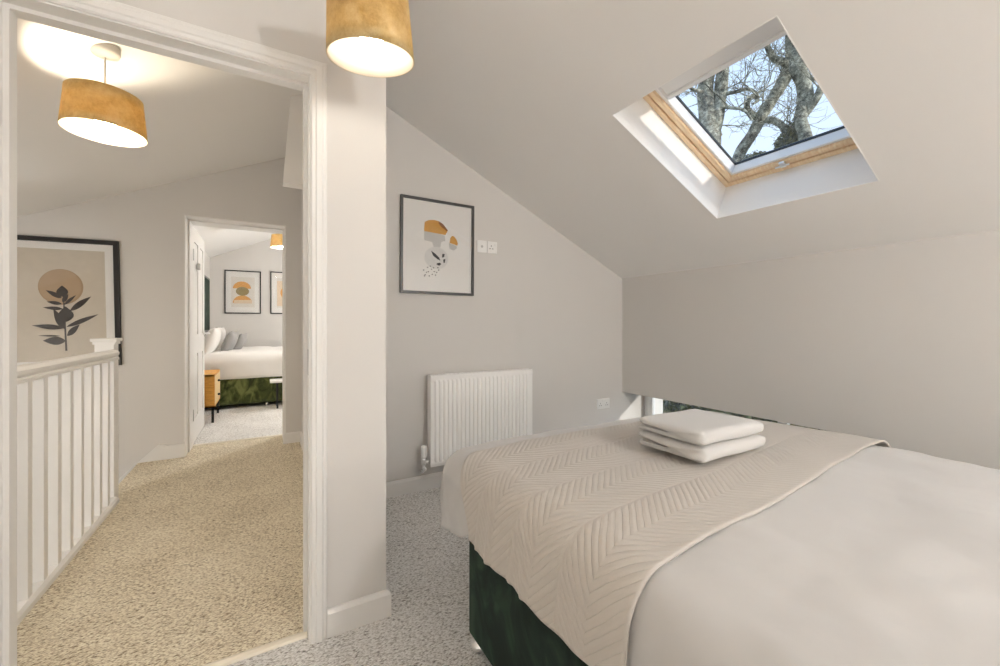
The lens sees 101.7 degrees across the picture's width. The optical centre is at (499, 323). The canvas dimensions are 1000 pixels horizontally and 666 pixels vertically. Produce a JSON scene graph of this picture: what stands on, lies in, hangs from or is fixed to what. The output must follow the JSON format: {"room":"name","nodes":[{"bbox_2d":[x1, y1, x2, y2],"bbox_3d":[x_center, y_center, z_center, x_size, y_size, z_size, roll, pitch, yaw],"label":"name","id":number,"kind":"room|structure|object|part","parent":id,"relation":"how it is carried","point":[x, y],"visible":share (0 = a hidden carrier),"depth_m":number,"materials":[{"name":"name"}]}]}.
{"room":"bedroom","nodes":[
{"label":"bedroom","id":0,"kind":"room"},
{"bbox_2d":[17,157,301,478],"bbox_3d":[-3.071,0.663,3.320,3.200,4.474,0.352,0,0,-30],"label":"wall","id":1,"kind":"structure","parent":0,"point":[147,224],"depth_m":3.30,"materials":[{"name":"paint"}]},
{"bbox_2d":[17,235,121,364],"bbox_3d":[-3.266,-0.155,2.990,0.715,0.962,0.024,-1,1,-30],"label":"framed picture","id":2,"kind":"object","parent":1,"relation":"attached to","point":[69,295],"visible":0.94,"depth_m":3.02,"materials":[{"name":"beige paper"}]},
{"bbox_2d":[118,463,137,483],"bbox_3d":[-2.227,1.170,2.103,0.015,0.140,2.560,0,0,-30],"label":"trim","id":3,"kind":"structure","parent":1,"relation":"attached to","point":[126,474],"depth_m":2.97,"materials":[{"name":"white paint"}]},
{"bbox_2d":[118,444,184,481],"bbox_3d":[-3.377,1.865,2.930,1.765,1.786,0.018,0,0,-30],"label":"trim","id":4,"kind":"structure","parent":1,"relation":"attached to","point":[160,452],"depth_m":3.30,"materials":[{"name":"white paint"}]},
{"bbox_2d":[184,215,285,455],"bbox_3d":[-2.592,0.097,4.053,0.773,2.006,1.154,0,0,-30],"label":"door","id":5,"kind":"structure","parent":1,"relation":"in","point":[194,332],"depth_m":3.79,"materials":[{"name":"white paint"}]},
{"bbox_2d":[17,18,302,256],"bbox_3d":[-2.493,-0.990,1.765,3.048,1.610,11.350,0,0,-30],"label":"ceiling","id":6,"kind":"structure","parent":0,"point":[200,120],"depth_m":2.50,"materials":[{"name":"paint"}]},
{"bbox_2d":[58,43,147,147],"bbox_3d":[-1.712,-1.016,1.765,0.280,0.381,0.280,0,0,-30],"label":"pendant lamp","id":7,"kind":"object","parent":6,"relation":"hanging from","point":[96,111],"visible":0.99,"depth_m":1.72,"materials":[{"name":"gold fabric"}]},
{"bbox_3d":[-1.712,-0.907,1.765,0.280,0.165,0.280,0,0,-30],"label":"lamp shade","id":8,"kind":"part","parent":7,"relation":"part of","materials":[{"name":"yellow fabric"}]},
{"bbox_3d":[-1.712,-1.089,1.765,0.006,0.158,0.006,0,0,38],"label":"cord","id":9,"kind":"part","parent":7,"relation":"part of","materials":[{"name":"white plastic"}]},
{"bbox_3d":[-1.712,-0.866,1.765,0.068,0.076,0.068,0,0,-30],"label":"bulb","id":10,"kind":"part","parent":7,"relation":"part of","materials":[{"name":"white glass"}]},
{"bbox_2d":[270,234,281,249],"bbox_3d":[-2.952,-1.300,5.513,0.280,0.541,0.280,0,0,-30],"label":"pendant lamp","id":11,"kind":"object","parent":6,"relation":"hanging from","point":[276,239],"visible":0.39,"depth_m":5.39,"materials":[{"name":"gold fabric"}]},
{"bbox_2d":[282,94,302,188],"bbox_3d":[-1.386,-1.260,2.802,0.193,0.629,0.100,0,0,-30],"label":"beam boxing","id":12,"kind":"structure","parent":6,"relation":"attached to","point":[293,166],"depth_m":2.75,"materials":[{"name":"paint"}]},
{"bbox_2d":[204,251,209,332],"bbox_3d":[-3.937,-0.001,5.139,0.100,2.201,3.663,0,0,-30],"label":"wall","id":13,"kind":"structure","parent":0,"point":[206,257],"depth_m":6.34,"materials":[{"name":"paint"}]},
{"bbox_2d":[204,275,209,331],"bbox_3d":[-4.368,-0.295,6.023,0.036,0.830,0.900,0,0,-30],"label":"wall panel","id":14,"kind":"object","parent":13,"relation":"attached to","point":[206,279],"visible":0.54,"depth_m":6.05,"materials":[{"name":"green fabric"}]},
{"bbox_2d":[210,239,281,346],"bbox_3d":[-3.063,-0.237,7.816,4.290,2.674,0.100,0,0,-30],"label":"wall","id":15,"kind":"structure","parent":0,"point":[265,328],"depth_m":7.04,"materials":[{"name":"paint"}]},
{"bbox_2d":[224,270,260,313],"bbox_3d":[-4.402,-0.546,6.973,0.530,0.736,0.019,0,0,-30],"label":"framed picture","id":16,"kind":"object","parent":15,"relation":"attached to","point":[242,289],"visible":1,"depth_m":6.97,"materials":[{"name":"white paper"}]},
{"bbox_2d":[270,271,281,313],"bbox_3d":[-3.800,-0.553,7.320,0.578,0.747,0.019,0,0,-30],"label":"framed picture","id":17,"kind":"object","parent":15,"relation":"attached to","point":[275,277],"visible":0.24,"depth_m":7.22,"materials":[{"name":"white paper"}]},
{"bbox_2d":[17,400,491,665],"bbox_3d":[-0.500,1.200,2.916,4.750,0.200,11.150,0,0,-30],"label":"floor","id":18,"kind":"structure","parent":0,"point":[198,561],"depth_m":1.77,"materials":[{"name":"carpet"}]},
{"bbox_2d":[17,338,122,625],"bbox_3d":[-2.013,0.594,1.795,0.132,1.012,1.811,0,0,-30],"label":"balustrade","id":19,"kind":"object","parent":18,"relation":"on","point":[67,407],"visible":0.9,"depth_m":1.84,"materials":[{"name":"white paint"}]},
{"bbox_3d":[-1.958,0.188,1.768,0.062,0.064,1.709,0,0,-30],"label":"handrail","id":20,"kind":"part","parent":19,"relation":"part of","materials":[{"name":"white paint"}]},
{"bbox_3d":[-1.957,1.083,1.766,0.064,0.034,1.704,0,0,-30],"label":"rail","id":21,"kind":"part","parent":19,"relation":"part of","materials":[{"name":"white paint"}]},
{"bbox_3d":[-2.439,0.608,2.524,0.090,0.985,0.090,0,0,-30],"label":"newel post","id":22,"kind":"part","parent":19,"relation":"part of","materials":[{"name":"white paint"}]},
{"bbox_2d":[204,369,219,422],"bbox_3d":[-3.443,0.833,4.732,0.318,0.535,0.640,0,0,-30],"label":"nightstand","id":23,"kind":"object","parent":18,"relation":"on","point":[211,377],"visible":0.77,"depth_m":4.52,"materials":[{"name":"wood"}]},
{"bbox_3d":[-3.202,1.018,4.537,0.024,0.163,0.024,0,0,-30],"label":"leg","id":24,"kind":"part","parent":23,"relation":"part of","materials":[{"name":"black metal"}]},
{"bbox_3d":[-3.446,0.664,4.731,0.272,0.156,0.598,0,0,-30],"label":"drawer","id":25,"kind":"part","parent":23,"relation":"part of","materials":[{"name":"wood"}]},
{"bbox_3d":[-3.446,0.826,4.731,0.272,0.156,0.598,0,0,-30],"label":"drawer","id":26,"kind":"part","parent":23,"relation":"part of","materials":[{"name":"wood"}]},
{"bbox_2d":[193,434,281,445],"bbox_3d":[-2.462,1.095,3.853,0.728,0.009,0.038,0,0,-30],"label":"threshold strip","id":27,"kind":"object","parent":18,"relation":"on","point":[279,434],"visible":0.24,"depth_m":3.83,"materials":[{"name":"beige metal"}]},
{"bbox_2d":[204,334,281,405],"bbox_3d":[-3.301,0.624,6.266,2.125,0.948,1.654,0,0,-30],"label":"double bed","id":28,"kind":"object","parent":18,"relation":"on","point":[246,373],"visible":0.35,"depth_m":5.37,"materials":[{"name":"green fabric"}]},
{"bbox_2d":[204,327,220,354],"bbox_3d":[-3.867,0.225,5.458,0.203,0.361,0.620,0,0,-30],"label":"pillow","id":29,"kind":"object","parent":28,"relation":"on","point":[211,341],"visible":0.8,"depth_m":5.24,"materials":[{"name":"white fabric"}]},
{"bbox_2d":[216,327,225,348],"bbox_3d":[-4.237,0.225,6.099,0.203,0.361,0.660,0,0,-30],"label":"pillow","id":30,"kind":"object","parent":28,"relation":"on","point":[223,332],"visible":0.4,"depth_m":5.98,"materials":[{"name":"white fabric"}]},
{"bbox_2d":[221,331,238,350],"bbox_3d":[-3.832,0.255,5.778,0.175,0.315,0.400,0,0,-20],"label":"cushion","id":31,"kind":"object","parent":28,"relation":"on","point":[231,338],"visible":0.89,"depth_m":5.64,"materials":[{"name":"grey fabric"}]},
{"bbox_2d":[233,333,246,348],"bbox_3d":[-3.896,0.275,6.088,0.163,0.274,0.360,0,0,-20],"label":"cushion","id":32,"kind":"object","parent":28,"relation":"on","point":[242,338],"visible":0.62,"depth_m":5.99,"materials":[{"name":"grey fabric"}]},
{"bbox_2d":[204,346,281,379],"bbox_3d":[-3.290,0.632,6.272,2.100,0.562,1.654,0,0,-30],"label":"duvet","id":33,"kind":"object","parent":28,"relation":"on","point":[255,362],"depth_m":5.36,"materials":[{"name":"white fabric"}]},
{"bbox_2d":[113,0,385,607],"bbox_3d":[-1.755,-0.237,0.837,2.997,2.674,0.105,0,0,-30],"label":"wall","id":34,"kind":"structure","parent":18,"relation":"on","point":[356,103],"depth_m":1.48,"materials":[{"name":"paint"}]},
{"bbox_2d":[0,0,326,665],"bbox_3d":[-1.006,0.093,1.270,0.850,2.013,0.141,0,0,-30],"label":"door frame","id":35,"kind":"structure","parent":34,"relation":"attached to","point":[107,20],"depth_m":1.25,"materials":[{"name":"white paint"}]},
{"bbox_3d":[-0.672,0.134,1.426,0.002,0.090,0.026,0,0,-30],"label":"strike plate","id":36,"kind":"part","parent":35,"relation":"part of","materials":[{"name":"metal"}]},
{"bbox_2d":[327,583,390,638],"bbox_3d":[-0.768,1.052,1.932,0.224,0.096,1.046,0,0,-30],"label":"baseboard","id":37,"kind":"structure","parent":34,"relation":"attached to","point":[353,614],"depth_m":1.48,"materials":[{"name":"white paint"}]},
{"bbox_2d":[203,631,307,665],"bbox_3d":[-1.000,1.095,1.261,0.730,0.009,0.038,0,0,-30],"label":"threshold strip","id":38,"kind":"object","parent":18,"relation":"on","point":[264,648],"visible":1,"depth_m":1.36,"materials":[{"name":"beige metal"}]},
{"bbox_2d":[270,378,281,408],"bbox_3d":[-2.796,0.920,5.498,0.545,0.360,0.280,0,0,-30],"label":"bench","id":39,"kind":"object","parent":18,"relation":"on","point":[279,380],"visible":0.42,"depth_m":5.30,"materials":[{"name":"white paint"}]},
{"bbox_3d":[-2.904,0.932,5.309,0.022,0.335,0.022,0,0,-30],"label":"leg","id":40,"kind":"part","parent":39,"relation":"part of","materials":[{"name":"black metal"}]},
{"bbox_2d":[440,417,999,665],"bbox_3d":[1.020,0.774,0.966,1.583,0.645,2.462,0,0,-30],"label":"double bed","id":41,"kind":"object","parent":18,"relation":"on","point":[888,556],"visible":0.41,"depth_m":0.78,"materials":[{"name":"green fabric"}]},
{"bbox_2d":[460,411,890,665],"bbox_3d":[0.705,0.570,1.494,1.640,0.245,0.841,0,0,-30],"label":"quilted throw","id":42,"kind":"object","parent":41,"relation":"on","point":[578,523],"visible":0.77,"depth_m":1.08,"materials":[{"name":"beige fabric"}]},
{"bbox_2d":[639,430,765,462],"bbox_3d":[0.725,0.416,1.468,0.366,0.055,0.271,0,0,-30],"label":"folded towel","id":43,"kind":"object","parent":42,"relation":"on","point":[706,453],"visible":0.52,"depth_m":1.36,"materials":[{"name":"white fabric"}]},
{"bbox_2d":[639,409,763,445],"bbox_3d":[0.721,0.365,1.469,0.361,0.050,0.271,0,0,-30],"label":"folded towel","id":44,"kind":"object","parent":43,"relation":"on","point":[699,427],"visible":1,"depth_m":1.40,"materials":[{"name":"white fabric"}]},
{"bbox_2d":[302,189,302,433],"bbox_3d":[-1.172,-0.226,2.724,0.100,2.651,2.580,0,0,-30],"label":"wall","id":45,"kind":"structure","parent":0,"point":[302,189],"depth_m":3.72,"materials":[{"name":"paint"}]},
{"bbox_2d":[283,431,302,450],"bbox_3d":[-1.282,1.052,2.661,0.153,0.096,2.580,0,0,-30],"label":"baseboard","id":46,"kind":"structure","parent":45,"relation":"attached to","point":[292,437],"depth_m":3.75,"materials":[{"name":"white paint"}]},
{"bbox_2d":[386,107,662,481],"bbox_3d":[0.273,-0.202,3.224,2.903,2.605,0.120,0,0,-30],"label":"wall","id":47,"kind":"structure","parent":0,"point":[543,304],"depth_m":2.97,"materials":[{"name":"paint"}]},
{"bbox_2d":[386,471,442,497],"bbox_3d":[0.205,1.052,3.107,2.637,0.096,0.016,0,0,-30],"label":"baseboard","id":48,"kind":"structure","parent":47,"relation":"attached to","point":[429,481],"depth_m":2.65,"materials":[{"name":"white paint"}]},
{"bbox_2d":[400,194,473,295],"bbox_3d":[-0.414,-0.516,2.745,0.524,0.632,0.021,0,0,-30],"label":"framed picture","id":49,"kind":"object","parent":47,"relation":"attached to","point":[437,236],"visible":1,"depth_m":2.73,"materials":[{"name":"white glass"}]},
{"bbox_2d":[419,368,532,472],"bbox_3d":[-0.131,0.715,2.861,0.896,0.763,0.106,0,0,-30],"label":"radiator","id":50,"kind":"object","parent":47,"relation":"attached to","point":[465,409],"visible":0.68,"depth_m":2.78,"materials":[{"name":"metal"}]},
{"bbox_3d":[-0.460,0.625,2.651,0.004,0.579,0.061,0,0,-30],"label":"panel","id":51,"kind":"part","parent":50,"relation":"part of","materials":[{"name":"metal"}]},
{"bbox_2d":[429,368,529,375],"bbox_3d":[-0.118,0.336,2.848,0.793,0.005,0.061,0,0,-30],"label":"grille","id":52,"kind":"object","parent":50,"relation":"attached to","point":[524,370],"depth_m":2.85,"materials":[{"name":"metal"}]},
{"bbox_2d":[477,240,486,252],"bbox_3d":[-0.131,-0.555,2.916,0.080,0.086,0.010,0,0,-30],"label":"wall socket","id":53,"kind":"object","parent":47,"relation":"attached to","point":[481,245],"visible":1,"depth_m":2.91,"materials":[{"name":"white plastic"}]},
{"bbox_2d":[487,241,496,253],"bbox_3d":[-0.057,-0.555,2.957,0.080,0.086,0.012,0,0,-30],"label":"wall socket","id":54,"kind":"object","parent":47,"relation":"attached to","point":[491,246],"visible":1,"depth_m":2.96,"materials":[{"name":"white plastic"}]},
{"bbox_2d":[597,398,609,408],"bbox_3d":[0.890,0.685,3.504,0.146,0.086,0.012,0,0,-30],"label":"wall socket","id":55,"kind":"object","parent":47,"relation":"attached to","point":[603,403],"visible":1,"depth_m":3.50,"materials":[{"name":"white plastic"}]},
{"bbox_2d":[386,0,999,278],"bbox_3d":[0.225,-0.988,3.334,3.229,1.718,11.350,0,0,-30],"label":"ceiling","id":56,"kind":"structure","parent":0,"point":[526,94],"depth_m":1.80,"materials":[{"name":"paint"}]},
{"bbox_2d":[326,0,413,77],"bbox_3d":[-0.381,-1.175,1.208,0.252,0.809,0.261,0,0,-30],"label":"pendant lamp","id":57,"kind":"object","parent":56,"relation":"hanging from","point":[371,38],"visible":1,"depth_m":1.15,"materials":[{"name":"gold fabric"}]},
{"bbox_3d":[-0.383,-0.838,1.214,0.068,0.076,0.068,0,0,-30],"label":"bulb","id":58,"kind":"part","parent":57,"relation":"part of","materials":[{"name":"white glass"}]},
{"bbox_2d":[612,16,879,218],"bbox_3d":[1.150,-0.965,1.898,0.982,0.696,0.734,0,0,-30],"label":"window","id":59,"kind":"structure","parent":56,"relation":"attached to","point":[829,161],"depth_m":2.10,"materials":[{"name":"white paint"}]},
{"bbox_3d":[1.191,-1.065,1.922,0.887,0.497,0.726,0,0,-30],"label":"frame","id":60,"kind":"part","parent":59,"relation":"part of","materials":[{"name":"brown wood"}]},
{"bbox_3d":[1.191,-1.063,1.922,0.823,0.456,0.664,0,0,-30],"label":"sash","id":61,"kind":"part","parent":59,"relation":"part of","materials":[{"name":"brown wood"}]},
{"bbox_2d":[622,231,999,469],"bbox_3d":[2.562,0.347,1.419,0.343,1.505,5.296,0,0,-30],"label":"wall","id":62,"kind":"structure","parent":0,"point":[898,344],"depth_m":2.24,"materials":[{"name":"paint"}]},
{"bbox_2d":[645,396,789,424],"bbox_3d":[1.766,0.770,3.066,0.065,0.538,1.645,0,0,-30],"label":"window","id":63,"kind":"structure","parent":62,"relation":"in","point":[649,401],"depth_m":3.69,"materials":[{"name":"white plastic"}]},
{"bbox_3d":[1.772,0.770,3.070,0.050,0.538,1.645,0,0,-30],"label":"frame","id":64,"kind":"part","parent":63,"relation":"part of","materials":[{"name":"white plastic"}]},
{"label":"outside","id":65,"kind":"structure","parent":0,"visible":0},
{"bbox_3d":[7.990,3.900,16.160,90.000,0.200,100.000,0,0,-30],"label":"ground","id":66,"kind":"structure","parent":65,"visible":0},
{"bbox_2d":[663,400,825,430],"bbox_3d":[3.993,2.310,8.357,3.101,3.781,11.625,0,0,-30],"label":"hedge","id":67,"kind":"object","parent":66,"relation":"on","point":[668,406],"visible":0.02,"depth_m":7.34,"materials":[{"name":"green plant"}]},
{"bbox_2d":[686,41,815,161],"bbox_3d":[5.778,-1.653,8.626,3.319,11.021,3.053,0,0,-22],"label":"tree","id":68,"kind":"object","parent":66,"relation":"on","point":[766,108],"visible":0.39,"depth_m":8.58,"materials":[{"name":"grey plant"}]},
{"bbox_2d":[678,38,841,144],"bbox_3d":[4.057,-1.203,6.922,3.518,10.120,2.593,0,0,40],"label":"tree","id":69,"kind":"object","parent":66,"relation":"on","point":[711,98],"visible":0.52,"depth_m":7.21,"materials":[{"name":"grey plant"}]},
{"bbox_2d":[740,35,822,140],"bbox_3d":[5.939,-1.214,7.856,2.463,10.138,2.238,0,0,-40],"label":"tree","id":70,"kind":"object","parent":66,"relation":"on","point":[803,129],"visible":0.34,"depth_m":7.90,"materials":[{"name":"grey plant"}]},
{"bbox_2d":[772,132,797,149],"bbox_3d":[6.018,-3.700,8.503,0.606,0.710,0.570,0,0,-30],"label":"clump","id":71,"kind":"object","parent":70,"relation":"attached to","point":[781,142],"visible":0.31,"depth_m":8.40,"materials":[{"name":"green plant"}]},
{"bbox_2d":[786,120,796,136],"bbox_3d":[6.049,-3.991,8.305,0.371,0.478,0.396,0,0,2],"label":"clump","id":72,"kind":"object","parent":70,"relation":"attached to","point":[792,131],"visible":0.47,"depth_m":8.28,"materials":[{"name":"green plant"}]},
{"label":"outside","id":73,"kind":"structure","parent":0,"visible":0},
{"bbox_2d":[744,150,765,159],"bbox_3d":[5.949,-3.644,9.394,1.188,0.726,1.048,0,0,-30],"label":"treetop","id":74,"kind":"object","parent":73,"point":[755,153],"visible":0.08,"depth_m":9.16,"materials":[{"name":"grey plant"}]}
]}

